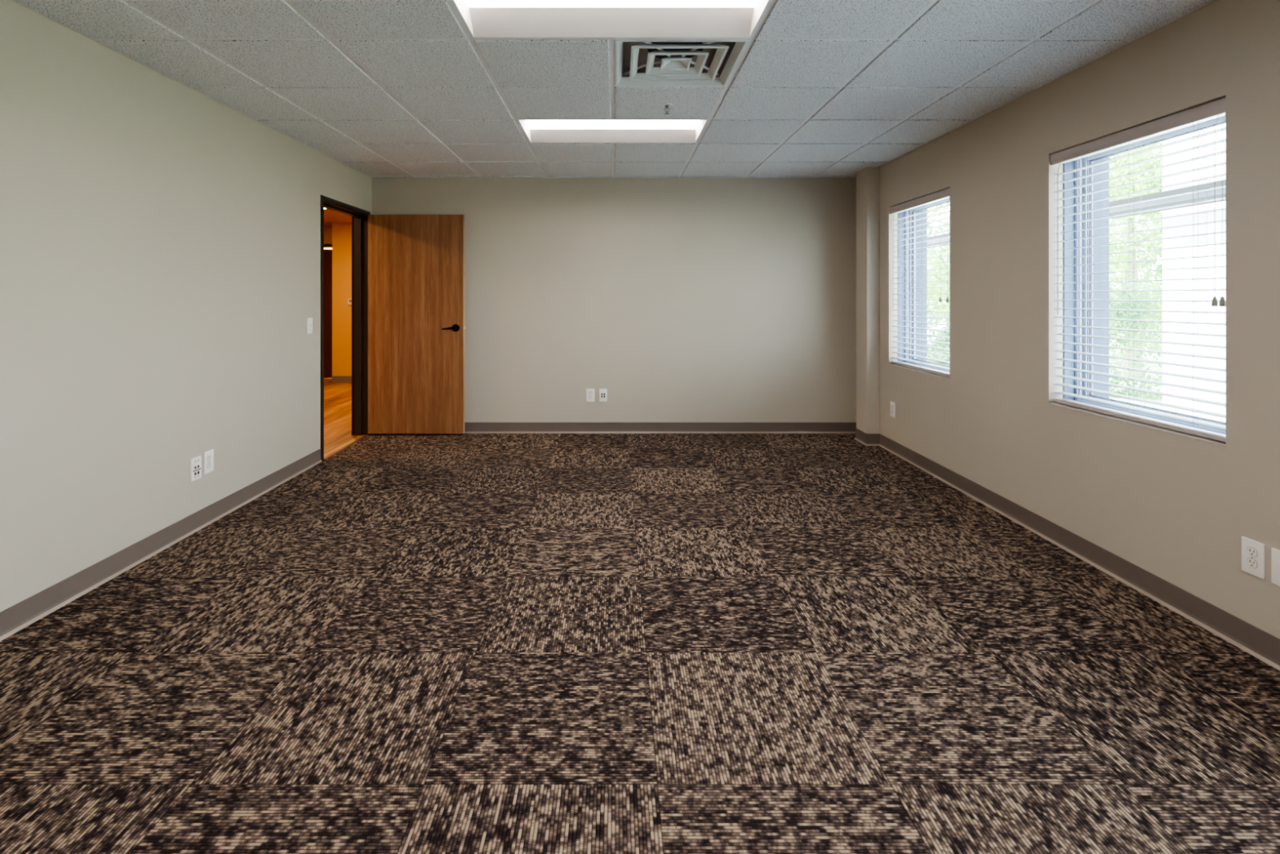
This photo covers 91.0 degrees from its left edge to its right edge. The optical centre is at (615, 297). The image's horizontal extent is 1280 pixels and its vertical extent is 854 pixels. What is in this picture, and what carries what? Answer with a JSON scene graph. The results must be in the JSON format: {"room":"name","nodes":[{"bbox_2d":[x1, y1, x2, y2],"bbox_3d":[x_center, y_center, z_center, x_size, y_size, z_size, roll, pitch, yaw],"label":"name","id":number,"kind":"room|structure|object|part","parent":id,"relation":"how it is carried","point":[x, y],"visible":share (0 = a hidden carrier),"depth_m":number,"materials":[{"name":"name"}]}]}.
{"room":"empty office room","nodes":[
{"label":"empty office room","id":0,"kind":"room"},
{"bbox_2d":[0,0,371,612],"bbox_3d":[-3.237,-0.165,4.005,1.935,2.850,11.890,0,0,0],"label":"wall","id":1,"kind":"structure","parent":0,"point":[160,241],"depth_m":2.98,"materials":[{"name":"paint"}]},
{"bbox_2d":[0,448,321,640],"bbox_3d":[-2.263,1.210,1.518,0.014,0.100,6.636,0,0,0],"label":"baseboard","id":2,"kind":"structure","parent":1,"relation":"attached to","point":[18,616],"depth_m":2.95,"materials":[{"name":"plastic"}]},
{"bbox_2d":[189,455,201,481],"bbox_3d":[-2.262,0.922,3.388,0.015,0.122,0.078,0,0,0],"label":"outlet","id":3,"kind":"object","parent":1,"relation":"attached to","point":[195,464],"visible":1,"depth_m":3.38,"materials":[{"name":"white plastic"}]},
{"bbox_2d":[204,448,213,474],"bbox_3d":[-2.266,0.914,3.503,0.008,0.123,0.080,0,0,0],"label":"electrical outlet","id":4,"kind":"object","parent":1,"relation":"attached to","point":[209,455],"visible":1,"depth_m":3.50,"materials":[{"name":"white plastic"}]},
{"bbox_2d":[207,462,211,468],"bbox_3d":[-2.264,0.933,3.503,0.003,0.031,0.037,0,0,0],"label":"receptacle","id":5,"kind":"object","parent":4,"relation":"attached to","point":[209,464],"depth_m":3.50,"materials":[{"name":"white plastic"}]},
{"bbox_2d":[207,454,211,461],"bbox_3d":[-2.264,0.894,3.503,0.003,0.031,0.037,0,0,0],"label":"receptacle","id":6,"kind":"object","parent":4,"relation":"attached to","point":[209,456],"depth_m":3.50,"materials":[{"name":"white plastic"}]},
{"bbox_2d":[306,317,312,333],"bbox_3d":[-2.261,0.208,4.663,0.018,0.120,0.078,0,0,0],"label":"light switch","id":7,"kind":"object","parent":1,"relation":"attached to","point":[309,320],"visible":1,"depth_m":4.66,"materials":[{"name":"white plastic"}]},
{"bbox_2d":[320,195,465,461],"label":"door","id":8,"kind":"structure","parent":1,"relation":"in","point":[408,327],"depth_m":5.74,"materials":[{"name":"brown wood"}]},
{"bbox_3d":[-2.340,0.234,5.318,0.152,2.052,0.964,0,0,0],"label":"frame","id":9,"kind":"part","parent":8,"relation":"part of","materials":[{"name":"brown metal"}]},
{"bbox_3d":[-1.495,0.275,5.760,0.147,0.068,0.177,0,0,0],"label":"lever handle","id":10,"kind":"part","parent":8,"relation":"part of","materials":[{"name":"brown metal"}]},
{"bbox_2d":[324,226,332,244],"bbox_3d":[-4.755,0.020,6.900,4.690,2.480,8.800,0,0,0],"label":"wall","id":11,"kind":"structure","parent":0,"point":[327,229],"depth_m":9.77,"materials":[{"name":"paint"}]},
{"bbox_2d":[324,244,332,377],"bbox_3d":[-4.713,0.215,9.812,1.015,2.090,0.176,0,0,0],"label":"door","id":12,"kind":"structure","parent":11,"relation":"in","point":[327,253],"depth_m":9.79,"materials":[{"name":"brown wood"}]},
{"bbox_3d":[-4.713,0.215,9.828,1.015,2.090,0.145,0,0,0],"label":"frame","id":13,"kind":"part","parent":12,"relation":"part of","materials":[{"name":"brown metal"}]},
{"bbox_2d":[331,375,351,382],"bbox_3d":[-3.308,1.210,9.324,1.795,0.100,0.012,0,0,0],"label":"baseboard","id":14,"kind":"structure","parent":11,"relation":"attached to","point":[335,379],"depth_m":9.32,"materials":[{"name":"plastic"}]},
{"bbox_2d":[347,298,351,304],"bbox_3d":[-3.895,0.060,9.317,0.140,0.090,0.025,0,0,0],"label":"thermostat","id":15,"kind":"object","parent":11,"relation":"attached to","point":[349,300],"visible":0.52,"depth_m":9.31,"materials":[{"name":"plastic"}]},
{"bbox_2d":[12,0,1215,226],"bbox_3d":[-2.210,-1.402,4.630,9.580,0.576,13.140,0,0,0],"label":"ceiling","id":16,"kind":"structure","parent":0,"point":[378,88],"depth_m":3.17,"materials":[{"name":"white tile"}]},
{"bbox_2d":[452,0,769,37],"bbox_3d":[-0.015,-1.169,2.410,1.193,0.102,0.583,0,0,0],"label":"ceiling light","id":17,"kind":"object","parent":16,"relation":"attached to","point":[482,18],"visible":1,"depth_m":2.59,"materials":[{"name":"white plastic"}]},
{"bbox_2d":[518,120,707,142],"bbox_3d":[-0.015,-1.169,4.240,1.193,0.102,0.583,0,0,0],"label":"ceiling light","id":18,"kind":"object","parent":16,"relation":"attached to","point":[536,131],"visible":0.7,"depth_m":4.38,"materials":[{"name":"white plastic"}]},
{"bbox_2d":[661,102,672,115],"bbox_3d":[0.299,-1.087,3.625,0.064,0.054,0.064,0,0,0],"label":"sprinkler","id":19,"kind":"object","parent":16,"relation":"attached to","point":[666,105],"visible":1,"depth_m":3.62,"materials":[{"name":"silver metal"}]},
{"bbox_2d":[614,40,749,85],"bbox_3d":[0.290,-1.160,3.020,0.583,0.088,0.583,0,0,0],"label":"ceiling vent","id":20,"kind":"object","parent":16,"relation":"in","point":[637,62],"visible":0.88,"depth_m":3.06,"materials":[{"name":"metal"}]},
{"bbox_2d":[371,159,856,422],"bbox_3d":[0.155,-0.165,5.923,4.850,2.850,0.140,0,0,0],"label":"wall","id":21,"kind":"structure","parent":0,"point":[684,300],"depth_m":5.85,"materials":[{"name":"paint"}]},
{"bbox_2d":[586,388,595,401],"bbox_3d":[-0.231,0.908,5.849,0.080,0.123,0.008,0,0,0],"label":"electrical outlet","id":22,"kind":"object","parent":21,"relation":"attached to","point":[590,393],"visible":1,"depth_m":5.85,"materials":[{"name":"white plastic"}]},
{"bbox_2d":[599,388,607,401],"bbox_3d":[-0.112,0.908,5.847,0.072,0.119,0.012,0,0,0],"label":"outlet","id":23,"kind":"object","parent":21,"relation":"attached to","point":[602,392],"visible":1,"depth_m":5.84,"materials":[{"name":"white plastic"}]},
{"bbox_2d":[464,422,856,433],"bbox_3d":[0.005,1.210,5.846,4.510,0.100,0.014,0,0,0],"label":"baseboard","id":24,"kind":"structure","parent":21,"relation":"attached to","point":[469,427],"depth_m":5.85,"materials":[{"name":"plastic"}]},
{"bbox_2d":[0,377,1279,853],"bbox_3d":[-2.360,1.319,4.650,9.280,0.121,13.100,0,0,0],"label":"floor","id":25,"kind":"structure","parent":0,"point":[405,643],"depth_m":2.08,"materials":[{"name":"carpet"}]},
{"bbox_2d":[324,434,368,459],"bbox_3d":[-2.270,1.256,5.318,0.040,0.007,0.876,0,0,0],"label":"threshold","id":26,"kind":"object","parent":25,"relation":"on","point":[366,435],"visible":0.93,"depth_m":5.28,"materials":[{"name":"brown wood"}]},
{"bbox_2d":[856,166,879,433],"bbox_3d":[2.204,0.060,5.481,0.112,2.400,0.238,0,0,0],"label":"wall column","id":27,"kind":"structure","parent":0,"point":[868,180],"depth_m":5.36,"materials":[{"name":"paint"}]},
{"bbox_2d":[880,0,1279,638],"bbox_3d":[2.417,-0.015,2.026,0.315,3.150,7.653,0,0,0],"label":"wall","id":28,"kind":"structure","parent":0,"point":[1179,509],"depth_m":2.99,"materials":[{"name":"paint"}]},
{"bbox_2d":[890,401,895,417],"bbox_3d":[2.256,0.909,5.108,0.008,0.123,0.080,0,0,0],"label":"electrical outlet","id":29,"kind":"object","parent":28,"relation":"attached to","point":[892,404],"visible":1,"depth_m":5.09,"materials":[{"name":"white plastic"}]},
{"bbox_2d":[888,364,949,379],"bbox_3d":[2.296,0.549,4.715,0.077,0.005,0.942,0,0,0],"label":"window sill","id":30,"kind":"structure","parent":28,"relation":"attached to","point":[895,365],"depth_m":4.67,"materials":[{"name":"paint"}]},
{"bbox_2d":[897,198,949,372],"bbox_3d":[2.402,-0.100,4.715,0.132,1.300,0.943,0,0,0],"label":"window","id":31,"kind":"structure","parent":28,"relation":"in","point":[912,211],"depth_m":5.16,"materials":[{"name":"white metal"}]},
{"bbox_2d":[888,188,949,377],"bbox_3d":[2.300,-0.102,4.715,0.074,1.288,0.937,0,0,0],"label":"blind","id":32,"kind":"object","parent":31,"relation":"attached to","point":[944,194],"visible":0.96,"depth_m":4.72,"materials":[{"name":"grey plastic"}]},
{"bbox_3d":[2.310,-0.096,5.023,0.002,1.221,0.001,0,0,0],"label":"lift cord","id":33,"kind":"part","parent":32,"relation":"part of","materials":[{"name":"white fabric"}]},
{"bbox_3d":[2.310,0.532,4.715,0.052,0.018,0.931,0,0,0],"label":"rail","id":34,"kind":"part","parent":32,"relation":"part of","materials":[{"name":"grey plastic"}]},
{"bbox_3d":[2.310,-0.096,4.707,0.054,1.221,0.005,0,0,0],"label":"ladder cord","id":35,"kind":"part","parent":32,"relation":"part of","materials":[{"name":"white fabric"}]},
{"bbox_3d":[2.310,-0.096,4.397,0.054,1.221,0.005,0,0,0],"label":"ladder cord","id":36,"kind":"part","parent":32,"relation":"part of","materials":[{"name":"white fabric"}]},
{"bbox_2d":[853,427,1279,670],"bbox_3d":[2.197,1.210,2.026,0.126,0.100,7.653,0,0,0],"label":"baseboard","id":37,"kind":"structure","parent":28,"relation":"attached to","point":[1264,646],"depth_m":2.83,"materials":[{"name":"plastic"}]},
{"bbox_2d":[1048,402,1225,446],"bbox_3d":[2.296,0.549,2.799,0.077,0.005,0.947,0,0,0],"label":"window sill","id":38,"kind":"structure","parent":28,"relation":"attached to","point":[1106,415],"depth_m":2.70,"materials":[{"name":"paint"}]},
{"bbox_2d":[1063,115,1225,434],"bbox_3d":[2.402,-0.100,2.799,0.132,1.300,0.948,0,0,0],"label":"window","id":39,"kind":"structure","parent":28,"relation":"in","point":[1089,160],"depth_m":3.24,"materials":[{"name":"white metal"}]},
{"bbox_2d":[1049,97,1225,442],"bbox_3d":[2.300,-0.102,2.799,0.074,1.288,0.942,0,0,0],"label":"blind","id":40,"kind":"object","parent":39,"relation":"attached to","point":[1216,108],"visible":0.9,"depth_m":2.74,"materials":[{"name":"grey plastic"}]},
{"bbox_3d":[2.310,-0.096,3.103,0.054,1.221,0.005,0,0,0],"label":"ladder cord","id":41,"kind":"part","parent":40,"relation":"part of","materials":[{"name":"white fabric"}]},
{"bbox_3d":[2.310,-0.096,2.799,0.002,1.221,0.001,0,0,0],"label":"lift cord","id":42,"kind":"part","parent":40,"relation":"part of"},
{"bbox_3d":[2.310,-0.096,2.793,0.054,1.221,0.005,0,0,0],"label":"ladder cord","id":43,"kind":"part","parent":40,"relation":"part of","materials":[{"name":"white fabric"}]},
{"bbox_3d":[2.310,0.532,2.799,0.052,0.018,0.936,0,0,0],"label":"rail","id":44,"kind":"part","parent":40,"relation":"part of","materials":[{"name":"grey plastic"}]},
{"bbox_3d":[2.310,-0.096,2.489,0.002,1.221,0.001,0,0,0],"label":"lift cord","id":45,"kind":"part","parent":40,"relation":"part of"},
{"bbox_3d":[2.310,-0.096,2.483,0.054,1.221,0.005,0,0,0],"label":"ladder cord","id":46,"kind":"part","parent":40,"relation":"part of","materials":[{"name":"white fabric"}]},
{"bbox_3d":[2.281,-0.349,2.352,0.016,0.693,0.002,0,0,0],"label":"pull cord","id":47,"kind":"part","parent":40,"relation":"part of","materials":[{"name":"white fabric"}]},
{"bbox_2d":[1241,536,1265,579],"bbox_3d":[2.256,0.919,2.222,0.008,0.123,0.080,0,0,0],"label":"electrical outlet","id":48,"kind":"object","parent":28,"relation":"attached to","point":[1253,552],"visible":1,"depth_m":2.22,"materials":[{"name":"white plastic"}]},
{"bbox_2d":[1246,546,1257,557],"bbox_3d":[2.254,0.899,2.222,0.001,0.031,0.037,0,0,0],"label":"receptacle","id":49,"kind":"object","parent":48,"relation":"attached to","point":[1251,552],"depth_m":2.22,"materials":[{"name":"white plastic"}]},
{"bbox_2d":[1247,557,1257,568],"bbox_3d":[2.254,0.939,2.222,0.003,0.031,0.037,0,0,0],"label":"receptacle","id":50,"kind":"object","parent":48,"relation":"attached to","point":[1251,562],"depth_m":2.22,"materials":[{"name":"white plastic"}]},
{"bbox_2d":[1271,547,1279,586],"bbox_3d":[2.256,0.919,2.118,0.007,0.123,0.082,0,0,0],"label":"blank wall plate","id":51,"kind":"object","parent":28,"relation":"attached to","point":[1275,553],"visible":1,"depth_m":2.14,"materials":[{"name":"white plastic"}]},
{"label":"outside","id":52,"kind":"structure","parent":0,"visible":0},
{"bbox_2d":[927,319,946,340],"bbox_3d":[25.384,1.367,37.519,10.616,0.024,56.028,0,0,42],"label":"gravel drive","id":53,"kind":"structure","parent":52,"point":[938,326],"depth_m":28.35,"materials":[{"name":"gravel"}]},
{"bbox_2d":[927,213,948,304],"bbox_3d":[14.243,-2.299,25.709,5.489,7.364,4.304,0,0,-16],"label":"leafy tree","id":54,"kind":"object","parent":53,"relation":"on","point":[930,220],"visible":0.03,"depth_m":25.50,"materials":[{"name":"green plant"}]},
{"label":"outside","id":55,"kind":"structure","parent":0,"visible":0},
{"bbox_2d":[927,307,1162,408],"bbox_3d":[41.288,1.620,30.000,77.425,0.480,120.000,0,0,0],"label":"lawn","id":56,"kind":"structure","parent":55,"point":[1153,366],"depth_m":11.44,"materials":[{"name":"green plant"}]},
{"bbox_2d":[927,202,948,347],"bbox_3d":[9.258,-1.021,17.334,3.096,4.812,3.059,0,0,0],"label":"leafy tree","id":57,"kind":"object","parent":56,"relation":"on","point":[939,290],"visible":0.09,"depth_m":17.00,"materials":[{"name":"green plant"}]},
{"bbox_2d":[927,308,948,365],"bbox_3d":[6.869,0.796,12.899,1.171,1.194,1.179,0,0,0],"label":"round shrub","id":58,"kind":"object","parent":56,"relation":"on","point":[946,321],"visible":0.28,"depth_m":12.96,"materials":[{"name":"green plant"}]},
{"bbox_2d":[1109,142,1162,378],"bbox_3d":[8.732,-0.856,10.722,2.859,4.483,3.094,0,0,0],"label":"leafy tree","id":59,"kind":"object","parent":56,"relation":"on","point":[1121,257],"visible":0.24,"depth_m":10.37,"materials":[{"name":"green plant"}]},
{"bbox_2d":[1109,278,1162,401],"bbox_3d":[7.294,0.562,8.716,1.248,1.660,1.431,0,0,-27],"label":"round shrub","id":60,"kind":"object","parent":56,"relation":"on","point":[1120,304],"visible":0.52,"depth_m":8.66,"materials":[{"name":"green plant"}]},
{"bbox_2d":[1109,142,1162,360],"bbox_3d":[11.398,-1.610,13.300,4.017,5.987,4.404,0,0,-19],"label":"leafy tree","id":61,"kind":"object","parent":56,"relation":"on","point":[1158,273],"visible":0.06,"depth_m":13.21,"materials":[{"name":"green plant"}]},
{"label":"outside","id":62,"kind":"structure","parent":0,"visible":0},
{"bbox_3d":[4.450,1.364,27.000,3.700,0.029,66.000,0,0,0],"label":"ground walk","id":63,"kind":"structure","parent":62,"visible":0},
{"bbox_2d":[1162,124,1225,422],"bbox_3d":[5.200,-0.450,5.320,0.680,3.600,0.700,0,0,0],"label":"porch column","id":64,"kind":"structure","parent":63,"relation":"on","point":[1216,215],"depth_m":5.31,"materials":[{"name":"white paint"}]},
{"bbox_3d":[4.740,0.295,1.000,0.200,2.110,0.200,0,0,0],"label":"post","id":65,"kind":"object","parent":63,"relation":"on","visible":0},
{"bbox_2d":[927,179,1225,248],"bbox_3d":[4.705,-0.828,10.500,0.110,0.148,21.000,0,0,0],"label":"beam","id":66,"kind":"structure","parent":65,"relation":"on","point":[1215,193],"depth_m":5.36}
]}

